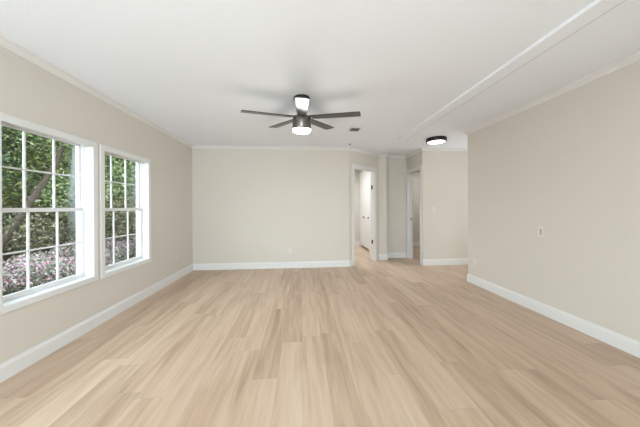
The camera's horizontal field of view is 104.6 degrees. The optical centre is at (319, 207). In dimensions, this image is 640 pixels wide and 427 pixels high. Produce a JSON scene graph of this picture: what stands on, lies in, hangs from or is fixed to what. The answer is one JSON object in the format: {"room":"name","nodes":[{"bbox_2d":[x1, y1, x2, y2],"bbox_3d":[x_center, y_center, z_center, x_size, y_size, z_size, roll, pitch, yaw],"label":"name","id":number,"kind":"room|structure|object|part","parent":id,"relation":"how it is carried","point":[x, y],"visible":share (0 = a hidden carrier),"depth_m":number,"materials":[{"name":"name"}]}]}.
{"room":"empty living room","nodes":[
{"label":"empty living room","id":0,"kind":"room"},
{"bbox_2d":[0,46,192,363],"bbox_3d":[-2.316,0.018,1.330,0.160,2.540,7.280,0,0,-4],"label":"wall","id":1,"kind":"structure","parent":0,"point":[29,92],"depth_m":2.57,"materials":[{"name":"beige paint"}]},
{"bbox_2d":[0,112,97,314],"bbox_3d":[-2.362,0.045,2.135,0.168,1.430,0.885,0,0,-4],"label":"window","id":2,"kind":"structure","parent":1,"relation":"in","point":[86,209],"depth_m":2.26,"materials":[{"name":"white wood"}]},
{"bbox_3d":[-2.412,-0.304,2.131,0.024,0.690,0.765,0,0,-4],"label":"sash","id":3,"kind":"part","parent":2,"relation":"part of","materials":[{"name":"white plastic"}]},
{"bbox_3d":[-2.383,0.353,2.133,0.024,0.693,0.765,0,0,-4],"label":"sash","id":4,"kind":"part","parent":2,"relation":"part of","materials":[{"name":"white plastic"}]},
{"bbox_3d":[-2.406,0.026,2.131,0.080,1.387,0.781,0,0,-4],"label":"frame","id":5,"kind":"part","parent":2,"relation":"part of","materials":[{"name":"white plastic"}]},
{"bbox_3d":[-2.320,0.714,2.137,0.090,0.012,0.781,0,0,-4],"label":"sill","id":6,"kind":"part","parent":2,"relation":"part of","materials":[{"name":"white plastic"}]},
{"bbox_2d":[0,264,192,382],"bbox_3d":[-2.226,1.173,1.349,0.018,0.128,7.024,0,0,-4],"label":"baseboard","id":7,"kind":"structure","parent":1,"relation":"attached to","point":[25,359],"depth_m":2.32,"materials":[{"name":"white wood"}]},
{"bbox_2d":[0,35,192,147],"bbox_3d":[-2.224,-1.177,1.350,0.048,0.058,7.024,0,0,-4],"label":"trim","id":8,"kind":"structure","parent":1,"relation":"attached to","point":[6,43],"depth_m":2.31,"materials":[{"name":"white paint"}]},
{"bbox_2d":[99,144,151,278],"bbox_3d":[-2.431,0.050,3.051,0.168,1.430,0.878,0,0,-4],"label":"window","id":9,"kind":"structure","parent":1,"relation":"in","point":[143,170],"depth_m":3.17,"materials":[{"name":"white wood"}]},
{"bbox_3d":[-2.481,-0.299,3.048,0.024,0.690,0.758,0,0,-4],"label":"sash","id":10,"kind":"part","parent":9,"relation":"part of","materials":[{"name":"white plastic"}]},
{"bbox_3d":[-2.451,0.359,3.050,0.024,0.693,0.758,0,0,-4],"label":"sash","id":11,"kind":"part","parent":9,"relation":"part of","materials":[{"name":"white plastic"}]},
{"bbox_3d":[-2.475,0.032,3.048,0.080,1.387,0.774,0,0,-4],"label":"frame","id":12,"kind":"part","parent":9,"relation":"part of","materials":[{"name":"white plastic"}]},
{"bbox_3d":[-2.389,0.719,3.054,0.090,0.012,0.774,0,0,-4],"label":"sill","id":13,"kind":"part","parent":9,"relation":"part of","materials":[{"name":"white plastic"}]},
{"bbox_2d":[192,149,348,263],"bbox_3d":[-0.958,0.010,5.012,3.100,2.540,0.100,0,0,-4],"label":"wall","id":14,"kind":"structure","parent":0,"point":[249,205],"depth_m":4.96,"materials":[{"name":"beige paint"}]},
{"bbox_2d":[192,145,347,149],"bbox_3d":[-0.961,-1.184,4.942,3.105,0.058,0.048,0,0,-4],"label":"trim","id":15,"kind":"structure","parent":14,"relation":"attached to","point":[194,146],"depth_m":4.93,"materials":[{"name":"white paint"}]},
{"bbox_2d":[193,260,348,269],"bbox_3d":[-0.949,1.166,4.957,3.105,0.128,0.018,0,0,-4],"label":"baseboard","id":16,"kind":"structure","parent":14,"relation":"attached to","point":[344,263],"depth_m":4.95,"materials":[{"name":"white wood"}]},
{"bbox_2d":[0,245,639,426],"bbox_3d":[1.109,1.269,3.021,7.250,0.100,10.140,0,0,-4],"label":"floor","id":17,"kind":"structure","parent":0,"point":[392,342],"depth_m":1.96,"materials":[{"name":"brown wood"}]},
{"bbox_2d":[0,0,639,155],"bbox_3d":[1.095,-1.281,3.021,7.250,0.120,10.140,0,0,-4],"label":"ceiling","id":18,"kind":"structure","parent":0,"point":[190,68],"depth_m":1.99,"materials":[{"name":"white paint"}]},
{"bbox_2d":[241,94,360,133],"bbox_3d":[-0.204,-1.029,2.770,1.291,0.369,1.224,0,0,-4],"label":"ceiling fan","id":19,"kind":"object","parent":18,"relation":"hanging from","point":[302,122],"visible":1,"depth_m":2.73,"materials":[{"name":"black metal"}]},
{"bbox_3d":[-0.567,-1.004,2.672,0.547,0.045,0.125,0,0,-23],"label":"blade","id":20,"kind":"part","parent":19,"relation":"part of","materials":[{"name":"grey wood"}]},
{"bbox_3d":[-0.461,-1.048,3.111,0.126,0.067,0.546,0,0,-40],"label":"blade","id":21,"kind":"part","parent":19,"relation":"part of","materials":[{"name":"grey wood"}]},
{"bbox_3d":[-0.178,-0.981,2.432,0.126,0.071,0.546,0,0,-4],"label":"blade","id":22,"kind":"part","parent":19,"relation":"part of","materials":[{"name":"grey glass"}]},
{"bbox_3d":[-0.004,-1.050,3.147,0.126,0.055,0.546,0,0,32],"label":"blade","id":23,"kind":"part","parent":19,"relation":"part of","materials":[{"name":"grey"}]},
{"bbox_3d":[0.170,-1.009,2.726,0.547,0.025,0.126,0,0,14],"label":"blade","id":24,"kind":"part","parent":19,"relation":"part of","materials":[{"name":"grey wood"}]},
{"bbox_2d":[348,127,360,130],"bbox_3d":[0.541,-1.208,3.852,0.170,0.019,0.170,0,0,-4],"label":"ceiling vent","id":25,"kind":"object","parent":18,"relation":"in","point":[351,128],"visible":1,"depth_m":3.82,"materials":[{"name":"grey metal"}]},
{"bbox_2d":[426,136,446,144],"bbox_3d":[2.078,-1.189,4.419,0.340,0.074,0.340,0,0,-4],"label":"ceiling light","id":26,"kind":"object","parent":18,"relation":"attached to","point":[433,140],"visible":1,"depth_m":4.32,"materials":[{"name":"white glass"}]},
{"bbox_2d":[428,140,444,143],"bbox_3d":[2.079,-1.163,4.419,0.282,0.022,0.282,0,0,-4],"label":"diffuser","id":27,"kind":"object","parent":26,"relation":"attached to","point":[429,141],"depth_m":4.37,"materials":[{"name":"white"}]},
{"bbox_2d":[399,0,625,139],"bbox_3d":[1.716,-1.214,1.283,0.143,0.029,6.300,0,0,-4],"label":"trim","id":28,"kind":"structure","parent":18,"relation":"attached to","point":[596,9],"depth_m":1.93,"materials":[{"name":"white wood"}]},
{"bbox_2d":[355,170,359,240],"bbox_3d":[0.439,0.003,7.905,3.260,2.540,0.100,0,0,-4],"label":"wall","id":29,"kind":"structure","parent":0,"point":[357,172],"depth_m":7.91,"materials":[{"name":"beige paint"}]},
{"bbox_2d":[348,150,378,259],"bbox_3d":[0.940,0.000,5.429,0.984,2.540,0.100,0,0,-39],"label":"wall","id":30,"kind":"structure","parent":0,"point":[356,158],"depth_m":5.19,"materials":[{"name":"beige paint"}]},
{"bbox_2d":[348,147,378,155],"bbox_3d":[0.978,-1.194,5.375,0.986,0.058,0.048,0,0,-39],"label":"trim","id":31,"kind":"structure","parent":30,"relation":"attached to","point":[350,148],"depth_m":5.33,"materials":[{"name":"white paint"}]},
{"bbox_2d":[352,164,377,265],"bbox_3d":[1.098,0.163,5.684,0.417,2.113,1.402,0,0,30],"label":"door frame","id":32,"kind":"structure","parent":30,"relation":"in","point":[373,177],"depth_m":5.63,"materials":[{"name":"white paint"}]},
{"bbox_2d":[378,156,386,253],"bbox_3d":[1.438,-0.003,5.852,0.195,2.540,0.285,0,0,-4],"label":"wall","id":33,"kind":"structure","parent":0,"point":[382,160],"depth_m":5.71,"materials":[{"name":"beige paint"}]},
{"bbox_2d":[379,254,387,259],"bbox_3d":[1.462,1.153,5.705,0.210,0.128,0.018,0,0,-4],"label":"baseboard","id":34,"kind":"structure","parent":33,"relation":"attached to","point":[381,256],"depth_m":5.70,"materials":[{"name":"white wood"}]},
{"bbox_2d":[387,158,405,252],"bbox_3d":[1.800,-0.005,5.972,0.545,2.540,0.100,0,0,-4],"label":"wall","id":35,"kind":"structure","parent":0,"point":[396,167],"depth_m":5.92,"materials":[{"name":"beige paint"}]},
{"bbox_2d":[387,155,405,157],"bbox_3d":[1.799,-1.199,5.902,0.553,0.058,0.048,0,0,-4],"label":"trim","id":36,"kind":"structure","parent":35,"relation":"attached to","point":[388,156],"depth_m":5.90,"materials":[{"name":"white paint"}]},
{"bbox_2d":[387,252,405,257],"bbox_3d":[1.810,1.151,5.917,0.553,0.128,0.018,0,0,-4],"label":"baseboard","id":37,"kind":"structure","parent":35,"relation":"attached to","point":[396,254],"depth_m":5.91,"materials":[{"name":"white wood"}]},
{"bbox_2d":[406,152,419,169],"bbox_3d":[2.152,-0.007,5.597,0.100,2.540,0.700,0,0,-4],"label":"wall","id":38,"kind":"structure","parent":0,"point":[413,161],"depth_m":5.56,"materials":[{"name":"beige paint"}]},
{"bbox_2d":[405,148,421,157],"bbox_3d":[2.081,-1.200,5.522,0.048,0.058,0.848,0,0,-4],"label":"trim","id":39,"kind":"structure","parent":38,"relation":"attached to","point":[419,149],"depth_m":5.47,"materials":[{"name":"white paint"}]},
{"bbox_2d":[406,165,421,264],"bbox_3d":[2.155,0.169,5.560,0.132,2.088,0.761,0,0,-4],"label":"door frame","id":40,"kind":"structure","parent":38,"relation":"in","point":[409,206],"depth_m":5.85,"materials":[{"name":"white paint"}]},
{"bbox_2d":[412,172,419,241],"bbox_3d":[3.094,-0.012,7.734,2.270,2.540,0.100,0,0,-4],"label":"wall","id":41,"kind":"structure","parent":0,"point":[415,176],"depth_m":7.68,"materials":[{"name":"beige paint"}]},
{"bbox_2d":[420,151,467,264],"bbox_3d":[3.271,-0.013,5.280,2.285,2.540,0.100,0,0,-4],"label":"wall","id":42,"kind":"structure","parent":0,"point":[444,173],"depth_m":5.18,"materials":[{"name":"beige paint"}]},
{"bbox_2d":[422,148,467,150],"bbox_3d":[3.250,-1.207,5.209,2.333,0.058,0.048,0,0,-4],"label":"trim","id":43,"kind":"structure","parent":42,"relation":"attached to","point":[423,149],"depth_m":5.16,"materials":[{"name":"white paint"}]},
{"bbox_2d":[423,258,467,265],"bbox_3d":[3.276,1.143,5.225,2.303,0.128,0.018,0,0,-4],"label":"baseboard","id":44,"kind":"structure","parent":42,"relation":"attached to","point":[460,261],"depth_m":5.17,"materials":[{"name":"white wood"}]},
{"bbox_2d":[468,61,639,341],"bbox_3d":[2.698,-0.010,1.058,0.120,2.540,5.985,0,0,-4],"label":"wall","id":45,"kind":"structure","parent":0,"point":[567,164],"depth_m":2.52,"materials":[{"name":"beige paint"}]},
{"bbox_2d":[473,259,476,266],"bbox_3d":[2.427,0.877,3.872,0.009,0.118,0.072,0,0,-4],"label":"wall outlet","id":46,"kind":"object","parent":45,"relation":"attached to","point":[474,260],"visible":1,"depth_m":3.87,"materials":[{"name":"white plastic"}]},
{"bbox_2d":[538,226,543,236],"bbox_3d":[2.505,0.281,2.805,0.007,0.118,0.072,0,0,-4],"label":"light switch","id":47,"kind":"object","parent":45,"relation":"attached to","point":[540,229],"visible":1,"depth_m":2.81,"materials":[{"name":"white plastic"}]},
{"bbox_2d":[463,51,639,134],"bbox_3d":[2.605,-1.203,1.141,0.048,0.058,5.893,0,0,-4],"label":"trim","id":48,"kind":"structure","parent":45,"relation":"attached to","point":[631,59],"depth_m":2.50,"materials":[{"name":"white paint"}]},
{"bbox_2d":[467,274,639,357],"bbox_3d":[2.634,1.147,1.128,0.018,0.128,5.863,0,0,-4],"label":"baseboard","id":49,"kind":"structure","parent":45,"relation":"attached to","point":[631,346],"depth_m":2.52,"materials":[{"name":"white wood"}]},
{"bbox_3d":[1.392,-0.003,6.959,0.100,2.540,1.930,0,0,-4],"label":"wall","id":50,"kind":"structure","parent":0,"visible":0},
{"bbox_2d":[360,171,367,248],"bbox_3d":[1.276,0.038,7.289,0.082,2.240,0.855,0,0,-4],"label":"closet door","id":51,"kind":"structure","parent":50,"relation":"in","point":[363,174],"depth_m":7.27,"materials":[{"name":"white paint"}]},
{"bbox_2d":[367,171,370,248],"bbox_3d":[1.323,0.038,6.655,0.082,2.240,0.395,0,0,-4],"label":"closet door","id":52,"kind":"structure","parent":50,"relation":"in","point":[368,172],"depth_m":6.75,"materials":[{"name":"white paint"}]},
{"label":"outside","id":53,"kind":"structure","parent":0,"visible":0},
{"bbox_3d":[-24.332,2.056,8.199,42.680,0.200,70.000,0,0,-4],"label":"ground","id":54,"kind":"structure","parent":53,"visible":0},
{"bbox_2d":[3,271,13,294],"bbox_3d":[-5.071,1.268,3.326,1.339,1.221,1.294,0,0,-4],"label":"bush","id":55,"kind":"object","parent":54,"relation":"on","point":[6,283],"visible":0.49,"depth_m":3.58,"materials":[{"name":"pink plant"}]},
{"bbox_2d":[2,127,37,232],"bbox_3d":[-8.742,-1.632,4.707,4.563,7.017,4.516,0,0,-41],"label":"tree","id":56,"kind":"object","parent":54,"relation":"on","point":[5,158],"visible":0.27,"depth_m":6.46,"materials":[{"name":"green plant"}]},
{"bbox_2d":[2,197,53,244],"bbox_3d":[-8.049,0.757,5.781,2.247,2.276,2.465,0,0,-4],"label":"shrub","id":57,"kind":"object","parent":54,"relation":"on","point":[6,216],"visible":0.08,"depth_m":6.13,"materials":[{"name":"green plant"}]},
{"bbox_2d":[2,142,66,250],"bbox_3d":[-6.104,-1.609,6.296,2.648,7.021,4.732,0,0,-4],"label":"leaning tree","id":58,"kind":"object","parent":54,"relation":"on","point":[45,179],"visible":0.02,"depth_m":5.11,"materials":[{"name":"brown plant"}]},
{"bbox_2d":[2,254,69,295],"bbox_3d":[-4.888,1.346,4.018,1.323,1.064,1.280,0,0,-4],"label":"bush","id":59,"kind":"object","parent":54,"relation":"on","point":[42,270],"visible":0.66,"depth_m":3.98,"materials":[{"name":"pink plant"}]},
{"bbox_2d":[2,133,69,231],"bbox_3d":[-11.442,-3.200,9.463,5.861,10.190,6.617,0,0,-42],"label":"tree","id":60,"kind":"object","parent":54,"relation":"on","point":[19,133],"visible":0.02,"depth_m":8.71,"materials":[{"name":"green plant"}]},
{"bbox_2d":[2,127,70,237],"bbox_3d":[-9.793,-2.025,6.907,4.696,7.816,4.342,0,0,-38],"label":"tree","id":61,"kind":"object","parent":54,"relation":"on","point":[10,140],"visible":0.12,"depth_m":6.83,"materials":[{"name":"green plant"}]},
{"bbox_2d":[17,251,75,282],"bbox_3d":[-5.092,1.357,4.790,1.281,1.048,1.186,0,0,-38],"label":"bush","id":62,"kind":"object","parent":54,"relation":"on","point":[72,264],"visible":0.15,"depth_m":4.74,"materials":[{"name":"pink plant"}]},
{"bbox_2d":[2,212,108,269],"bbox_3d":[-6.134,0.966,5.422,2.377,1.839,2.322,0,0,-4],"label":"shrub","id":63,"kind":"object","parent":54,"relation":"on","point":[42,239],"visible":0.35,"depth_m":5.09,"materials":[{"name":"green plant"}]},
{"bbox_2d":[47,139,75,240],"bbox_3d":[-5.825,-1.465,5.936,2.986,6.660,2.957,0,0,-4],"label":"tree","id":64,"kind":"object","parent":54,"relation":"on","point":[72,179],"visible":0.02,"depth_m":5.78,"materials":[{"name":"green plant"}]},
{"bbox_2d":[2,128,126,228],"bbox_3d":[-8.424,-1.463,7.705,4.598,6.689,4.424,0,0,8],"label":"tree","id":65,"kind":"object","parent":54,"relation":"on","point":[40,203],"visible":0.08,"depth_m":7.05,"materials":[{"name":"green plant"}]},
{"bbox_2d":[23,202,107,241],"bbox_3d":[-6.949,0.881,7.115,2.236,2.021,2.296,0,0,15],"label":"shrub","id":66,"kind":"object","parent":54,"relation":"on","point":[54,214],"visible":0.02,"depth_m":6.63,"materials":[{"name":"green plant"}]},
{"bbox_2d":[2,126,135,232],"bbox_3d":[-6.773,-1.469,7.631,4.826,6.663,4.368,0,0,-2],"label":"tree","id":67,"kind":"object","parent":54,"relation":"on","point":[120,163],"visible":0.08,"depth_m":6.81,"materials":[{"name":"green plant"}]},
{"bbox_2d":[45,238,122,265],"bbox_3d":[-5.249,1.278,5.452,1.232,1.206,1.273,0,0,33],"label":"bush","id":68,"kind":"object","parent":54,"relation":"on","point":[71,252],"visible":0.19,"depth_m":5.31,"materials":[{"name":"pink plant"}]},
{"bbox_2d":[56,187,135,258],"bbox_3d":[-5.260,0.686,6.608,2.371,2.385,2.342,0,0,-4],"label":"shrub","id":69,"kind":"object","parent":54,"relation":"on","point":[120,228],"visible":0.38,"depth_m":6.18,"materials":[{"name":"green plant"}]},
{"bbox_2d":[105,158,131,198],"bbox_3d":[-6.949,-2.052,10.035,4.228,7.831,4.554,0,0,-41],"label":"tree","id":70,"kind":"object","parent":54,"relation":"on","point":[116,158],"visible":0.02,"depth_m":8.34,"materials":[{"name":"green plant"}]},
{"bbox_2d":[105,234,135,265],"bbox_3d":[-5.108,1.270,6.170,1.212,1.217,1.343,0,0,25],"label":"bush","id":71,"kind":"object","parent":54,"relation":"on","point":[119,243],"visible":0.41,"depth_m":6.05,"materials":[{"name":"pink plant"}]},
{"bbox_2d":[130,162,135,201],"bbox_3d":[-5.928,-1.671,7.790,3.134,7.071,3.097,0,0,-4],"label":"tree","id":72,"kind":"object","parent":54,"relation":"on","point":[132,171],"visible":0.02,"depth_m":7.80,"materials":[{"name":"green plant"}]}
]}

